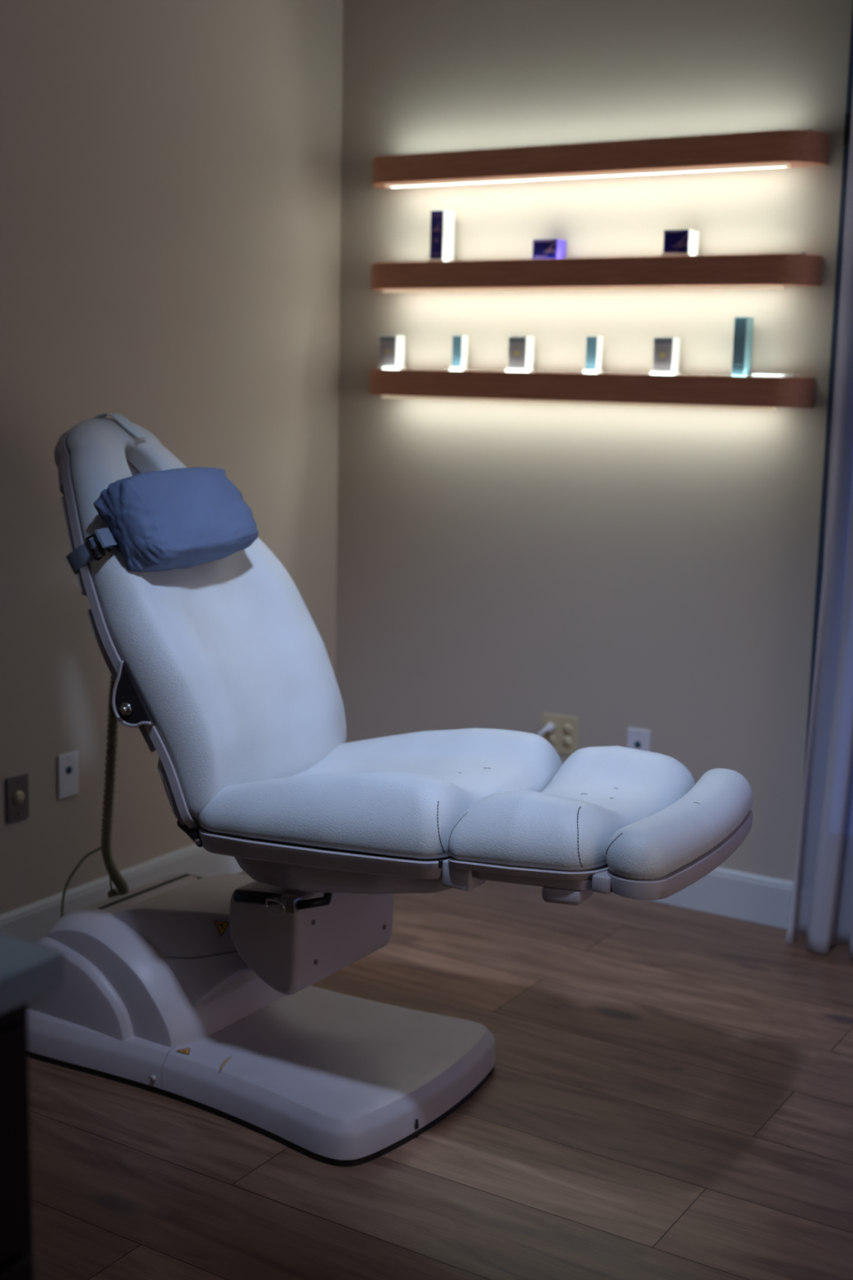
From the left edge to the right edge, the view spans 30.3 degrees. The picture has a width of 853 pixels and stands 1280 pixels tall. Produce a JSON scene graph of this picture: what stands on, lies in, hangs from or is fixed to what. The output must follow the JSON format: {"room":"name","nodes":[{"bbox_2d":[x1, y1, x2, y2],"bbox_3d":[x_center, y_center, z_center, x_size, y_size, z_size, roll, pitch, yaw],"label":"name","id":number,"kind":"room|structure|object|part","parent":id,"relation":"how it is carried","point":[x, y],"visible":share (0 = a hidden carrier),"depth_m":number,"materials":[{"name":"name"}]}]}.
{"room":"spa treatment room","nodes":[
{"label":"spa treatment room","id":0,"kind":"room"},
{"bbox_2d":[0,0,343,915],"bbox_3d":[-1.869,-0.328,2.475,0.100,2.700,5.838,7,11,31],"label":"wall","id":1,"kind":"structure","parent":0,"point":[171,170],"depth_m":4.12,"materials":[{"name":"beige paint"}]},
{"bbox_2d":[5,773,29,823],"bbox_3d":[-1.014,0.393,3.905,0.010,0.114,0.072,7,11,31],"label":"power outlet","id":2,"kind":"object","parent":1,"relation":"attached to","point":[17,804],"visible":1,"depth_m":3.90,"materials":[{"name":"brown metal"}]},
{"bbox_2d":[13,790,24,804],"bbox_3d":[-1.011,0.391,3.903,0.003,0.035,0.035,7,11,31],"label":"socket","id":3,"kind":"object","parent":2,"relation":"attached to","point":[18,795],"depth_m":3.90,"materials":[{"name":"beige plastic"}]},
{"bbox_2d":[57,751,78,799],"bbox_3d":[-0.921,0.347,4.047,0.009,0.114,0.070,7,11,31],"label":"outlet","id":4,"kind":"object","parent":1,"relation":"attached to","point":[67,763],"visible":1,"depth_m":4.04,"materials":[{"name":"white plastic"}]},
{"bbox_2d":[66,766,72,773],"bbox_3d":[-0.918,0.334,4.043,0.003,0.019,0.019,7,11,31],"label":"socket","id":5,"kind":"object","parent":4,"relation":"attached to","point":[68,769],"depth_m":4.04,"materials":[{"name":"black plastic"}]},
{"bbox_2d":[0,844,243,942],"bbox_3d":[-1.848,0.943,2.660,0.014,0.132,5.838,7,11,31],"label":"baseboard","id":6,"kind":"structure","parent":1,"relation":"attached to","point":[31,922],"depth_m":4.19,"materials":[{"name":"grey"}]},
{"bbox_2d":[28,871,852,1279],"bbox_3d":[0.032,1.246,1.512,4.658,0.002,6.038,7,11,31],"label":"floor","id":7,"kind":"structure","parent":0,"point":[668,1094],"depth_m":3.07,"materials":[{"name":"brown wood"}]},
{"bbox_2d":[0,933,64,1279],"bbox_3d":[-0.836,0.760,1.570,0.709,0.900,0.638,7,11,31],"label":"base cabinet","id":8,"kind":"object","parent":7,"relation":"on","point":[29,971],"visible":1,"depth_m":1.56,"materials":[{"name":"black wood"}]},
{"bbox_3d":[-0.553,0.532,1.352,0.017,0.235,0.555,7,11,31],"label":"drawer","id":9,"kind":"part","parent":8,"relation":"part of","materials":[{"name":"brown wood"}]},
{"bbox_3d":[-0.558,0.779,1.394,0.017,0.235,0.555,7,11,31],"label":"drawer","id":10,"kind":"part","parent":8,"relation":"part of","materials":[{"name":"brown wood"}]},
{"bbox_2d":[0,933,64,1013],"bbox_3d":[-0.830,0.335,1.500,0.702,0.038,0.638,7,11,31],"label":"countertop","id":11,"kind":"structure","parent":8,"relation":"on","point":[29,971],"depth_m":1.55,"materials":[{"name":"grey stone"}]},
{"bbox_2d":[26,413,752,1166],"bbox_3d":[-0.185,0.254,3.206,1.653,1.378,0.639,7,11,31],"label":"chair","id":12,"kind":"object","parent":7,"relation":"on","point":[197,992],"visible":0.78,"depth_m":3.13,"materials":[{"name":"white leather"}]},
{"bbox_2d":[120,702,131,715],"bbox_3d":[-0.587,0.135,3.074,0.026,0.026,0.004,6,11,28],"label":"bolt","id":13,"kind":"object","parent":12,"relation":"in","point":[125,707],"depth_m":3.07,"materials":[{"name":"silver metal"}]},
{"bbox_3d":[-0.525,-0.057,3.338,0.487,0.782,0.563,7,11,31],"label":"backrest plate","id":14,"kind":"part","parent":12,"relation":"part of","materials":[{"name":"white plastic"}]},
{"bbox_2d":[66,466,258,574],"bbox_3d":[-0.505,-0.253,3.275,0.267,0.213,0.535,6,11,28],"label":"pillow","id":15,"kind":"object","parent":12,"relation":"on","point":[181,517],"visible":1,"depth_m":3.10,"materials":[{"name":"fabric"}]},
{"bbox_3d":[-0.412,0.667,3.414,0.518,0.285,0.300,7,11,31],"label":"lift arm","id":16,"kind":"part","parent":12,"relation":"part of","materials":[{"name":"white plastic"}]},
{"bbox_2d":[66,417,346,821],"bbox_3d":[-0.491,-0.068,3.318,0.515,0.778,0.563,7,11,31],"label":"backrest cushion","id":17,"kind":"object","parent":12,"relation":"on","point":[223,668],"depth_m":3.18,"materials":[{"name":"white leather"}]},
{"bbox_3d":[-0.327,0.501,3.055,0.095,0.029,0.025,5,10,19],"label":"swivel lever","id":18,"kind":"part","parent":12,"relation":"part of","materials":[{"name":"black plastic"}]},
{"bbox_3d":[-0.204,0.502,3.068,0.056,0.024,0.124,7,11,31],"label":"lever rod","id":19,"kind":"part","parent":12,"relation":"part of","materials":[{"name":"black rubber"}]},
{"bbox_3d":[-0.184,0.884,3.303,0.535,0.078,0.584,7,11,31],"label":"plate","id":20,"kind":"part","parent":12,"relation":"part of","materials":[{"name":"white plastic"}]},
{"bbox_2d":[197,728,562,858],"bbox_3d":[-0.083,0.279,3.152,0.618,0.167,0.588,7,11,31],"label":"seat cushion","id":21,"kind":"object","parent":12,"relation":"on","point":[273,793],"depth_m":3.01,"materials":[{"name":"white leather"}]},
{"bbox_2d":[442,857,485,891],"bbox_3d":[0.068,0.413,2.805,0.058,0.048,0.064,7,11,31],"label":"bracket","id":22,"kind":"object","parent":12,"relation":"on","point":[458,873],"depth_m":2.77,"materials":[{"name":"white plastic"}]},
{"bbox_2d":[448,857,608,890],"bbox_3d":[0.292,0.368,2.948,0.320,0.053,0.586,7,11,31],"label":"frame","id":23,"kind":"object","parent":12,"relation":"on","point":[553,874],"depth_m":2.69,"materials":[{"name":"white plastic"}]},
{"bbox_2d":[448,746,695,871],"bbox_3d":[0.292,0.301,2.938,0.321,0.121,0.586,7,11,31],"label":"cushion","id":24,"kind":"object","parent":12,"relation":"on","point":[552,815],"depth_m":2.76,"materials":[{"name":"white leather"}]},
{"bbox_2d":[542,870,612,905],"bbox_3d":[0.268,0.421,2.700,0.130,0.065,0.074,7,11,31],"label":"bracket","id":25,"kind":"object","parent":12,"relation":"on","point":[572,887],"depth_m":2.67,"materials":[{"name":"white plastic"}]},
{"bbox_2d":[606,768,752,879],"bbox_3d":[0.476,0.322,2.843,0.130,0.079,0.563,6,11,28],"label":"cushion","id":26,"kind":"object","parent":12,"relation":"on","point":[682,829],"depth_m":2.74,"materials":[{"name":"white leather"}]},
{"bbox_2d":[607,809,752,899],"bbox_3d":[0.477,0.378,2.852,0.130,0.036,0.558,6,11,28],"label":"tray","id":27,"kind":"object","parent":12,"relation":"on","point":[659,885],"depth_m":2.65,"materials":[{"name":"white leather"}]},
{"bbox_2d":[335,0,852,934],"bbox_3d":[1.653,-0.476,3.791,4.458,2.700,0.150,7,11,31],"label":"wall","id":28,"kind":"structure","parent":0,"point":[501,565],"depth_m":4.42,"materials":[{"name":"beige paint"}]},
{"bbox_2d":[542,712,578,755],"bbox_3d":[0.391,0.277,4.617,0.117,0.114,0.008,7,11,31],"label":"power outlet","id":29,"kind":"object","parent":28,"relation":"attached to","point":[564,739],"visible":0.88,"depth_m":4.61,"materials":[{"name":"beige plastic"}]},
{"bbox_2d":[536,722,555,735],"bbox_3d":[0.358,0.481,4.634,0.170,0.475,0.051,8,12,36],"label":"plug","id":30,"kind":"object","parent":29,"relation":"in","point":[549,727],"visible":0.26,"depth_m":4.60,"materials":[{"name":"white plastic"}]},
{"bbox_3d":[0.351,0.488,4.626,0.170,0.464,0.028,8,12,36],"label":"cord","id":31,"kind":"part","parent":30,"relation":"part of","materials":[{"name":"white plastic"}]},
{"bbox_2d":[546,734,555,745],"bbox_3d":[0.366,0.294,4.632,0.033,0.033,0.001,7,11,31],"label":"socket","id":32,"kind":"object","parent":29,"relation":"attached to","point":[551,739],"depth_m":4.63,"materials":[{"name":"beige plastic"}]},
{"bbox_2d":[562,737,572,747],"bbox_3d":[0.411,0.300,4.604,0.033,0.033,0.001,7,11,31],"label":"socket","id":33,"kind":"object","parent":29,"relation":"attached to","point":[566,741],"depth_m":4.60,"materials":[{"name":"beige plastic"}]},
{"bbox_2d":[562,724,573,734],"bbox_3d":[0.412,0.262,4.598,0.033,0.033,0.001,7,11,31],"label":"socket","id":34,"kind":"object","parent":29,"relation":"attached to","point":[567,729],"depth_m":4.60,"materials":[{"name":"beige plastic"}]},
{"bbox_2d":[368,368,815,410],"bbox_3d":[0.399,-0.709,4.391,1.362,0.098,0.120,7,11,31],"label":"shelf","id":35,"kind":"object","parent":28,"relation":"attached to","point":[711,392],"visible":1,"depth_m":4.28,"materials":[{"name":"brown wood"}]},
{"bbox_2d":[377,334,405,369],"bbox_3d":[-0.104,-0.861,4.711,0.069,0.100,0.054,7,11,31],"label":"product box","id":36,"kind":"object","parent":35,"relation":"on","point":[392,347],"visible":0.98,"depth_m":4.69,"materials":[{"name":"white cardboard"}]},
{"bbox_3d":[-0.116,-0.863,4.690,0.058,0.083,0.001,7,11,31],"label":"panel","id":37,"kind":"part","parent":36,"relation":"part of","materials":[{"name":"grey cardboard"}]},
{"bbox_2d":[449,335,468,370],"bbox_3d":[0.097,-0.838,4.595,0.041,0.101,0.040,7,11,31],"label":"product box","id":38,"kind":"object","parent":35,"relation":"on","point":[460,343],"visible":0.97,"depth_m":4.58,"materials":[{"name":"white cardboard"}]},
{"bbox_3d":[0.088,-0.841,4.580,0.031,0.089,0.001,7,11,31],"label":"panel","id":39,"kind":"part","parent":38,"relation":"part of","materials":[{"name":"blue cardboard"}]},
{"bbox_2d":[506,335,534,372],"bbox_3d":[0.269,-0.814,4.481,0.066,0.100,0.054,7,11,31],"label":"product box","id":40,"kind":"object","parent":35,"relation":"on","point":[521,348],"visible":0.98,"depth_m":4.46,"materials":[{"name":"white cardboard"}]},
{"bbox_3d":[0.257,-0.816,4.460,0.055,0.083,0.001,7,11,31],"label":"panel","id":41,"kind":"part","parent":40,"relation":"part of","materials":[{"name":"grey cardboard"}]},
{"bbox_2d":[381,395,773,410],"bbox_3d":[0.386,-0.662,4.380,1.212,0.009,0.028,7,11,31],"label":"light","id":42,"kind":"object","parent":35,"relation":"attached to","point":[711,406],"depth_m":4.33,"materials":[{"name":"white plastic"}]},
{"bbox_2d":[583,336,603,373],"bbox_3d":[0.465,-0.792,4.368,0.042,0.101,0.040,7,11,31],"label":"product box","id":43,"kind":"object","parent":35,"relation":"on","point":[593,344],"visible":0.9,"depth_m":4.36,"materials":[{"name":"white cardboard"}]},
{"bbox_3d":[0.456,-0.794,4.354,0.032,0.089,0.001,7,11,31],"label":"panel","id":44,"kind":"part","parent":43,"relation":"part of","materials":[{"name":"blue cardboard"}]},
{"bbox_2d":[650,337,679,374],"bbox_3d":[0.647,-0.767,4.248,0.065,0.100,0.054,7,11,31],"label":"product box","id":45,"kind":"object","parent":35,"relation":"on","point":[666,350],"visible":0.98,"depth_m":4.23,"materials":[{"name":"white cardboard"}]},
{"bbox_3d":[0.635,-0.768,4.228,0.054,0.083,0.001,7,11,31],"label":"panel","id":46,"kind":"part","parent":45,"relation":"part of","materials":[{"name":"grey cardboard"}]},
{"bbox_2d":[731,316,754,376],"bbox_3d":[0.830,-0.769,4.129,0.034,0.152,0.054,7,11,31],"label":"product box","id":47,"kind":"object","parent":35,"relation":"on","point":[744,326],"visible":0.99,"depth_m":4.11,"materials":[{"name":"teal cardboard"}]},
{"bbox_3d":[0.816,-0.766,4.108,0.032,0.149,0.001,7,11,31],"label":"panel","id":48,"kind":"part","parent":47,"relation":"part of","materials":[{"name":"blue cardboard"}]},
{"bbox_2d":[370,253,822,293],"bbox_3d":[0.405,-1.008,4.340,1.362,0.092,0.120,7,11,31],"label":"shelf","id":49,"kind":"object","parent":28,"relation":"attached to","point":[748,271],"visible":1,"depth_m":4.23,"materials":[{"name":"brown wood"}]},
{"bbox_2d":[427,209,454,261],"bbox_3d":[0.045,-1.167,4.560,0.052,0.146,0.068,7,11,31],"label":"product box","id":50,"kind":"object","parent":49,"relation":"on","point":[442,221],"visible":0.98,"depth_m":4.54,"materials":[{"name":"white cardboard"}]},
{"bbox_3d":[0.029,-1.168,4.534,0.042,0.135,0.001,7,11,31],"label":"panel","id":51,"kind":"part","parent":50,"relation":"part of","materials":[{"name":"blue"}]},
{"bbox_2d":[532,239,566,258],"bbox_3d":[0.342,-1.086,4.387,0.076,0.056,0.058,7,11,31],"label":"product box","id":52,"kind":"object","parent":49,"relation":"on","point":[542,248],"visible":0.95,"depth_m":4.36,"materials":[{"name":"blue"}]},
{"bbox_2d":[383,284,780,293],"bbox_3d":[0.393,-0.964,4.329,1.212,0.009,0.028,7,11,31],"label":"light","id":53,"kind":"object","parent":49,"relation":"attached to","point":[707,286],"depth_m":4.28,"materials":[{"name":"white plastic"}]},
{"bbox_2d":[661,229,699,256],"bbox_3d":[0.675,-1.050,4.173,0.079,0.070,0.076,7,11,31],"label":"product box","id":54,"kind":"object","parent":49,"relation":"on","point":[676,242],"visible":0.99,"depth_m":4.14,"materials":[{"name":"white"}]},
{"bbox_3d":[0.657,-1.050,4.143,0.069,0.059,0.001,7,11,31],"label":"panel","id":55,"kind":"part","parent":54,"relation":"part of","materials":[{"name":"blue cardboard"}]},
{"bbox_2d":[372,129,830,188],"bbox_3d":[0.411,-1.304,4.290,1.362,0.092,0.120,7,11,31],"label":"shelf","id":56,"kind":"object","parent":28,"relation":"attached to","point":[783,148],"visible":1,"depth_m":4.18,"materials":[{"name":"brown wood"}]},
{"bbox_2d":[385,162,787,187],"bbox_3d":[0.399,-1.260,4.279,1.212,0.009,0.028,7,11,31],"label":"light","id":57,"kind":"object","parent":56,"relation":"attached to","point":[763,165],"depth_m":4.23,"materials":[{"name":"white plastic"}]},
{"bbox_2d":[626,727,650,751],"bbox_3d":[0.603,0.310,4.487,0.070,0.114,0.009,7,11,31],"label":"outlet","id":58,"kind":"object","parent":28,"relation":"attached to","point":[637,739],"visible":0.59,"depth_m":4.48,"materials":[{"name":"white plastic"}]},
{"bbox_2d":[634,741,640,747],"bbox_3d":[0.602,0.297,4.482,0.019,0.019,0.003,7,11,31],"label":"socket","id":59,"kind":"object","parent":58,"relation":"attached to","point":[637,744],"depth_m":4.48,"materials":[{"name":"black plastic"}]},
{"bbox_2d":[648,866,793,928],"bbox_3d":[0.351,0.644,4.696,1.548,0.132,0.014,7,11,31],"label":"baseboard","id":60,"kind":"structure","parent":28,"relation":"attached to","point":[763,900],"depth_m":4.37,"materials":[{"name":"grey"}]},
{"bbox_2d":[784,4,852,959],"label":"curtain","id":61,"kind":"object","parent":28,"relation":"in","point":[838,602],"depth_m":4.14,"materials":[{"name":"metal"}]},
{"bbox_3d":[1.846,0.651,3.807,1.828,0.040,0.112,7,11,31],"label":"sill","id":62,"kind":"part","parent":61,"relation":"part of","materials":[{"name":"fabric"}]},
{"bbox_3d":[1.476,-0.475,3.877,0.886,2.138,0.005,7,11,31],"label":"pane","id":63,"kind":"part","parent":61,"relation":"part of","materials":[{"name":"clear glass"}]}
]}

